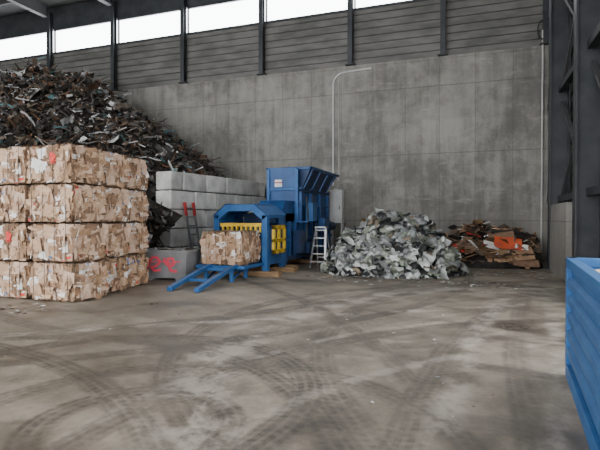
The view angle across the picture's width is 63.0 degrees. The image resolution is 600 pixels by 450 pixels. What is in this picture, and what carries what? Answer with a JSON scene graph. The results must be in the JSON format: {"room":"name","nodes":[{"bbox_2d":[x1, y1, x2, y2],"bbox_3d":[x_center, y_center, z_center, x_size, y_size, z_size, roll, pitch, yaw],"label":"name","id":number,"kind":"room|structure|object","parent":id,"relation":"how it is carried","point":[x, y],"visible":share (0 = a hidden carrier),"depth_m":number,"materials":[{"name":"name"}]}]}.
{"room":"waste facility","nodes":[
{"label":"waste facility","id":0,"kind":"room"},
{"bbox_2d":[0,0,91,17],"bbox_3d":[-9.872,-11.562,11.218,32.350,0.200,26.800,0,1,20],"label":"ceiling","id":1,"kind":"structure","parent":0,"point":[9,9],"depth_m":26.18,"materials":[{"name":"grey metal"}]},
{"bbox_2d":[0,0,111,17],"bbox_3d":[-9.896,-11.127,10.861,31.550,0.640,26.100,0,1,20],"label":"roof beams","id":2,"kind":"structure","parent":1,"relation":"attached to","point":[37,7],"depth_m":25.20,"materials":[{"name":"grey metal"}]},
{"bbox_2d":[0,0,548,260],"bbox_3d":[-5.297,-5.189,23.677,32.050,12.900,0.430,0,1,20],"label":"wall","id":3,"kind":"structure","parent":0,"point":[453,138],"depth_m":20.56,"materials":[{"name":"concrete"}]},
{"bbox_2d":[0,30,46,61],"bbox_3d":[-15.302,-9.870,27.189,3.960,1.360,0.180,0,1,20],"label":"window","id":4,"kind":"structure","parent":3,"relation":"in","point":[29,44],"depth_m":27.20,"materials":[{"name":"translucent glazing"},{"name":"dark steel frame"}]},
{"bbox_2d":[46,11,52,68],"bbox_3d":[-13.408,-9.107,26.258,0.400,4.540,0.280,0,1,20],"label":"trim","id":5,"kind":"structure","parent":3,"relation":"attached to","point":[49,20],"depth_m":26.16,"materials":[{"name":"metal"}]},
{"bbox_2d":[54,20,109,54],"bbox_3d":[-11.346,-9.850,25.776,3.960,1.360,0.180,0,1,20],"label":"window","id":6,"kind":"structure","parent":3,"relation":"in","point":[96,34],"depth_m":25.81,"materials":[{"name":"translucent glazing"},{"name":"dark steel frame"}]},
{"bbox_2d":[110,0,116,89],"bbox_3d":[-9.453,-9.086,24.846,0.400,4.540,0.280,0,1,20],"label":"trim","id":7,"kind":"structure","parent":3,"relation":"attached to","point":[113,9],"depth_m":24.77,"materials":[{"name":"metal"}]},
{"bbox_2d":[118,8,179,44],"bbox_3d":[-7.438,-9.830,24.381,3.860,1.360,0.180,0,1,20],"label":"window","id":8,"kind":"structure","parent":3,"relation":"in","point":[165,23],"depth_m":24.39,"materials":[{"name":"white glass"}]},
{"bbox_2d":[178,0,187,83],"bbox_3d":[-5.591,-9.067,23.467,0.400,4.540,0.280,0,1,20],"label":"trim","id":9,"kind":"structure","parent":3,"relation":"attached to","point":[183,57],"depth_m":23.38,"materials":[{"name":"metal"}]},
{"bbox_2d":[187,0,257,34],"bbox_3d":[-3.577,-9.810,23.002,3.860,1.360,0.180,0,1,20],"label":"window","id":10,"kind":"structure","parent":3,"relation":"in","point":[227,13],"depth_m":23.03,"materials":[{"name":"white glass"}]},
{"bbox_2d":[256,0,266,75],"bbox_3d":[-1.730,-9.047,22.088,0.400,4.540,0.280,0,1,20],"label":"trim","id":11,"kind":"structure","parent":3,"relation":"attached to","point":[261,3],"depth_m":22.00,"materials":[{"name":"metal"}]},
{"bbox_2d":[265,0,346,23],"bbox_3d":[0.284,-9.790,21.624,3.860,1.360,0.180,0,1,20],"label":"window","id":12,"kind":"structure","parent":3,"relation":"in","point":[275,9],"depth_m":21.73,"materials":[{"name":"white glass"}]},
{"bbox_2d":[345,0,354,65],"bbox_3d":[2.131,-9.027,20.710,0.400,4.540,0.280,0,1,20],"label":"trim","id":13,"kind":"structure","parent":3,"relation":"attached to","point":[349,2],"depth_m":20.62,"materials":[{"name":"metal"}]},
{"bbox_2d":[332,68,371,184],"bbox_3d":[2.189,-4.140,20.770,1.686,4.885,0.070,0,1,20],"label":"conduit","id":14,"kind":"object","parent":3,"relation":"attached to","point":[364,68],"visible":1,"depth_m":21.01,"materials":[{"name":"white metal"}]},
{"bbox_2d":[354,0,427,10],"bbox_3d":[3.990,-9.771,20.301,3.530,1.360,0.180,0,1,20],"label":"window","id":15,"kind":"structure","parent":3,"relation":"in","point":[357,3],"depth_m":20.57,"materials":[{"name":"white glass"}]},
{"bbox_2d":[437,0,447,55],"bbox_3d":[5.681,-9.009,19.442,0.400,4.540,0.280,0,1,20],"label":"trim","id":16,"kind":"structure","parent":3,"relation":"attached to","point":[442,2],"depth_m":19.35,"materials":[{"name":"metal"}]},
{"bbox_2d":[537,20,543,251],"bbox_3d":[9.026,-3.244,18.304,0.363,8.763,0.120,0,1,20],"label":"pipe","id":17,"kind":"object","parent":3,"relation":"attached to","point":[542,80],"visible":0.96,"depth_m":18.30,"materials":[{"name":"grey metal"}]},
{"bbox_2d":[539,0,548,45],"bbox_3d":[9.147,-8.992,18.205,0.400,4.540,0.280,0,1,20],"label":"trim","id":18,"kind":"structure","parent":3,"relation":"attached to","point":[545,28],"depth_m":18.12,"materials":[{"name":"metal"}]},
{"bbox_2d":[0,258,589,449],"bbox_3d":[-5.314,1.636,4.470,45.000,0.200,36.800,0,1,20],"label":"floor","id":19,"kind":"structure","parent":0,"point":[238,383],"depth_m":5.21,"materials":[{"name":"concrete"}]},
{"bbox_2d":[0,259,39,298],"bbox_3d":[-5.716,1.082,10.158,1.269,0.756,1.023,0,1,20],"label":"bale","id":20,"kind":"object","parent":19,"relation":"on","point":[14,276],"visible":0.38,"depth_m":9.65,"materials":[{"name":"beige cardboard"}]},
{"bbox_2d":[0,222,31,260],"bbox_3d":[-5.694,0.324,10.132,1.261,0.758,1.024,0,1,20],"label":"bale","id":21,"kind":"object","parent":20,"relation":"on","point":[13,236],"visible":0.51,"depth_m":9.62,"materials":[{"name":"beige cardboard"}]},
{"bbox_2d":[0,185,53,222],"bbox_3d":[-5.692,-0.426,10.101,1.262,0.802,1.080,0,1,20],"label":"bale","id":22,"kind":"object","parent":21,"relation":"on","point":[13,205],"visible":0.58,"depth_m":9.60,"materials":[{"name":"beige cardboard"}]},
{"bbox_2d":[0,146,41,185],"bbox_3d":[-5.727,-1.174,10.112,1.269,0.756,1.023,0,1,19],"label":"bale","id":23,"kind":"object","parent":22,"relation":"on","point":[13,167],"visible":0.45,"depth_m":9.60,"materials":[{"name":"brown cardboard"}]},
{"bbox_2d":[27,260,108,301],"bbox_3d":[-4.593,1.083,9.758,1.262,0.802,1.080,0,1,19],"label":"bale","id":24,"kind":"object","parent":19,"relation":"on","point":[48,280],"visible":0.86,"depth_m":9.38,"materials":[{"name":"brown cardboard"}]},
{"bbox_2d":[26,223,108,262],"bbox_3d":[-4.627,0.336,9.755,1.269,0.756,1.024,0,1,20],"label":"bale","id":25,"kind":"object","parent":24,"relation":"on","point":[62,242],"visible":1,"depth_m":9.38,"materials":[{"name":"brown cardboard"}]},
{"bbox_2d":[25,183,106,222],"bbox_3d":[-4.616,-0.417,9.746,1.247,0.761,1.020,0,1,19],"label":"bale","id":26,"kind":"object","parent":25,"relation":"on","point":[57,203],"visible":1,"depth_m":9.37,"materials":[{"name":"beige cardboard"}]},
{"bbox_2d":[25,143,105,184],"bbox_3d":[-4.633,-1.175,9.745,1.261,0.758,1.024,0,1,20],"label":"bale","id":27,"kind":"object","parent":26,"relation":"on","point":[72,163],"visible":1,"depth_m":9.36,"materials":[{"name":"beige cardboard"}]},
{"bbox_2d":[96,256,129,292],"bbox_3d":[-4.495,1.066,10.729,1.260,0.757,1.070,0,1,20],"label":"bale","id":28,"kind":"object","parent":19,"relation":"on","point":[117,267],"visible":0.3,"depth_m":10.58,"materials":[{"name":"brown cardboard"}]},
{"bbox_2d":[79,222,131,257],"bbox_3d":[-4.483,0.322,10.698,1.269,0.756,1.023,0,1,19],"label":"bale","id":29,"kind":"object","parent":28,"relation":"on","point":[119,234],"visible":0.44,"depth_m":10.56,"materials":[{"name":"brown cardboard"}]},
{"bbox_2d":[87,187,131,222],"bbox_3d":[-4.464,-0.436,10.688,1.243,0.779,1.026,0,1,20],"label":"bale","id":30,"kind":"object","parent":29,"relation":"on","point":[117,199],"visible":0.37,"depth_m":10.53,"materials":[{"name":"brown cardboard"}]},
{"bbox_2d":[94,151,130,188],"bbox_3d":[-4.474,-1.186,10.682,1.262,0.802,1.080,0,1,19],"label":"bale","id":31,"kind":"object","parent":30,"relation":"on","point":[116,169],"visible":0.3,"depth_m":10.51,"materials":[{"name":"brown cardboard"}]},
{"bbox_2d":[0,56,233,247],"bbox_3d":[-12.523,-2.982,20.588,20.171,8.876,10.133,0,1,20],"label":"heap","id":32,"kind":"object","parent":19,"relation":"on","point":[39,106],"visible":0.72,"depth_m":18.49,"materials":[{"name":"brown metal"}]},
{"bbox_2d":[119,253,148,287],"bbox_3d":[-4.361,1.057,11.695,1.242,0.769,1.028,0,1,20],"label":"bale","id":33,"kind":"object","parent":19,"relation":"on","point":[137,269],"visible":0.35,"depth_m":11.52,"materials":[{"name":"beige cardboard"}]},
{"bbox_2d":[90,222,148,254],"bbox_3d":[-4.364,0.304,11.667,1.262,0.802,1.080,0,1,20],"label":"bale","id":34,"kind":"object","parent":33,"relation":"on","point":[139,232],"visible":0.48,"depth_m":11.54,"materials":[{"name":"beige cardboard"}]},
{"bbox_2d":[126,190,148,222],"bbox_3d":[-4.354,-0.448,11.630,1.262,0.802,1.080,0,1,20],"label":"bale","id":35,"kind":"object","parent":34,"relation":"on","point":[138,200],"visible":0.31,"depth_m":11.52,"materials":[{"name":"brown cardboard"}]},
{"bbox_2d":[123,157,148,190],"bbox_3d":[-4.361,-1.202,11.620,1.244,0.779,1.026,0,1,19],"label":"bale","id":36,"kind":"object","parent":35,"relation":"on","point":[138,174],"visible":0.25,"depth_m":11.52,"materials":[{"name":"brown cardboard"}]},
{"bbox_2d":[143,247,200,280],"bbox_3d":[-3.411,0.990,12.914,1.420,0.852,0.960,0,1,13],"label":"concrete block","id":37,"kind":"object","parent":19,"relation":"on","point":[165,262],"visible":0.92,"depth_m":12.51,"materials":[{"name":"concrete"},{"name":"red paint"}]},
{"bbox_2d":[183,202,202,263],"bbox_3d":[-3.577,0.304,16.433,0.442,2.132,0.515,0,1,26],"label":"ladder","id":38,"kind":"object","parent":19,"relation":"on","point":[184,203],"visible":0.79,"depth_m":16.43,"materials":[{"name":"red metal"}]},
{"bbox_2d":[156,171,265,247],"bbox_3d":[-3.136,-0.239,18.817,0.712,3.135,6.056,0,1,26],"label":"wall","id":39,"kind":"structure","parent":19,"relation":"on","point":[209,194],"depth_m":17.12,"materials":[{"name":"grey concrete"}]},
{"bbox_2d":[167,166,338,291],"bbox_3d":[-0.761,-0.266,15.766,2.154,3.273,11.007,0,1,20],"label":"waste baler","id":40,"kind":"object","parent":19,"relation":"on","point":[297,202],"visible":0.91,"depth_m":15.27,"materials":[{"name":"blue paint"}]},
{"bbox_2d":[199,230,260,265],"bbox_3d":[-1.832,0.585,13.077,1.300,0.915,1.251,0,1,20],"label":"bale","id":41,"kind":"object","parent":40,"relation":"on","point":[225,247],"visible":1,"depth_m":12.59,"materials":[{"name":"beige cardboard"}]},
{"bbox_2d":[0,269,551,416],"bbox_3d":[0.228,1.431,11.025,9.332,0.025,12.985,0,1,30],"label":"litter","id":42,"kind":"object","parent":19,"relation":"on","point":[3,308],"visible":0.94,"depth_m":11.88,"materials":[{"name":"white plastic"}]},
{"bbox_2d":[309,227,329,267],"bbox_3d":[0.691,0.714,15.982,0.566,1.325,0.891,0,1,20],"label":"step ladder","id":43,"kind":"object","parent":19,"relation":"on","point":[316,230],"visible":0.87,"depth_m":15.83,"materials":[{"name":"metal"}]},
{"bbox_2d":[330,189,343,246],"bbox_3d":[1.512,-0.088,20.114,0.520,2.800,0.400,0,1,20],"label":"tall cabinet","id":44,"kind":"object","parent":19,"relation":"on","point":[336,195],"visible":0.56,"depth_m":19.95,"materials":[{"name":"grey metal"}]},
{"bbox_2d":[320,208,469,278],"bbox_3d":[2.872,0.438,14.639,4.269,1.905,4.132,0,1,20],"label":"plastic film","id":45,"kind":"object","parent":19,"relation":"on","point":[391,244],"visible":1,"depth_m":13.45,"materials":[{"name":"white plastic"}]},
{"bbox_2d":[445,219,543,268],"bbox_3d":[6.219,0.566,17.354,4.050,1.551,3.750,0,1,20],"label":"pile","id":46,"kind":"object","parent":19,"relation":"on","point":[503,246],"visible":0.8,"depth_m":15.82,"materials":[{"name":"cardboard"}]},
{"bbox_2d":[544,0,599,268],"bbox_3d":[7.220,-4.686,12.957,0.640,12.200,11.085,0,1,20],"label":"columns","id":47,"kind":"structure","parent":19,"relation":"on","point":[584,132],"depth_m":11.43,"materials":[{"name":"grey metal"}]},
{"bbox_2d":[565,257,599,449],"bbox_3d":[2.569,0.964,2.549,1.700,1.200,4.640,0,1,24],"label":"waste container","id":48,"kind":"object","parent":19,"relation":"on","point":[582,314],"visible":1,"depth_m":3.80,"materials":[{"name":"metal"}]},
{"bbox_3d":[-5.634,1.068,11.102,1.260,0.756,1.049,0,1,19],"label":"bale","id":49,"kind":"object","parent":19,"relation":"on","visible":0},
{"bbox_2d":[33,222,84,222],"bbox_3d":[-5.557,0.312,11.095,1.288,0.768,1.050,0,1,19],"label":"bale","id":50,"kind":"object","parent":49,"relation":"on","point":[33,222],"visible":0.14,"depth_m":11.20,"materials":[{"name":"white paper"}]},
{"bbox_3d":[-6.673,1.060,11.522,1.242,0.769,1.028,0,1,20],"label":"bale","id":51,"kind":"object","parent":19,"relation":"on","visible":0},
{"bbox_2d":[0,222,35,222],"bbox_3d":[-6.677,0.309,11.495,1.247,0.761,1.020,0,1,20],"label":"bale","id":52,"kind":"object","parent":51,"relation":"on","point":[0,222],"visible":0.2,"depth_m":11.33,"materials":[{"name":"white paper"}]},
{"bbox_2d":[550,0,573,280],"bbox_3d":[7.430,-5.036,12.991,0.890,12.900,11.200,0,1,20],"label":"wall","id":53,"kind":"structure","parent":0,"point":[560,213],"depth_m":13.44,"materials":[{"name":"concrete"}]}
]}

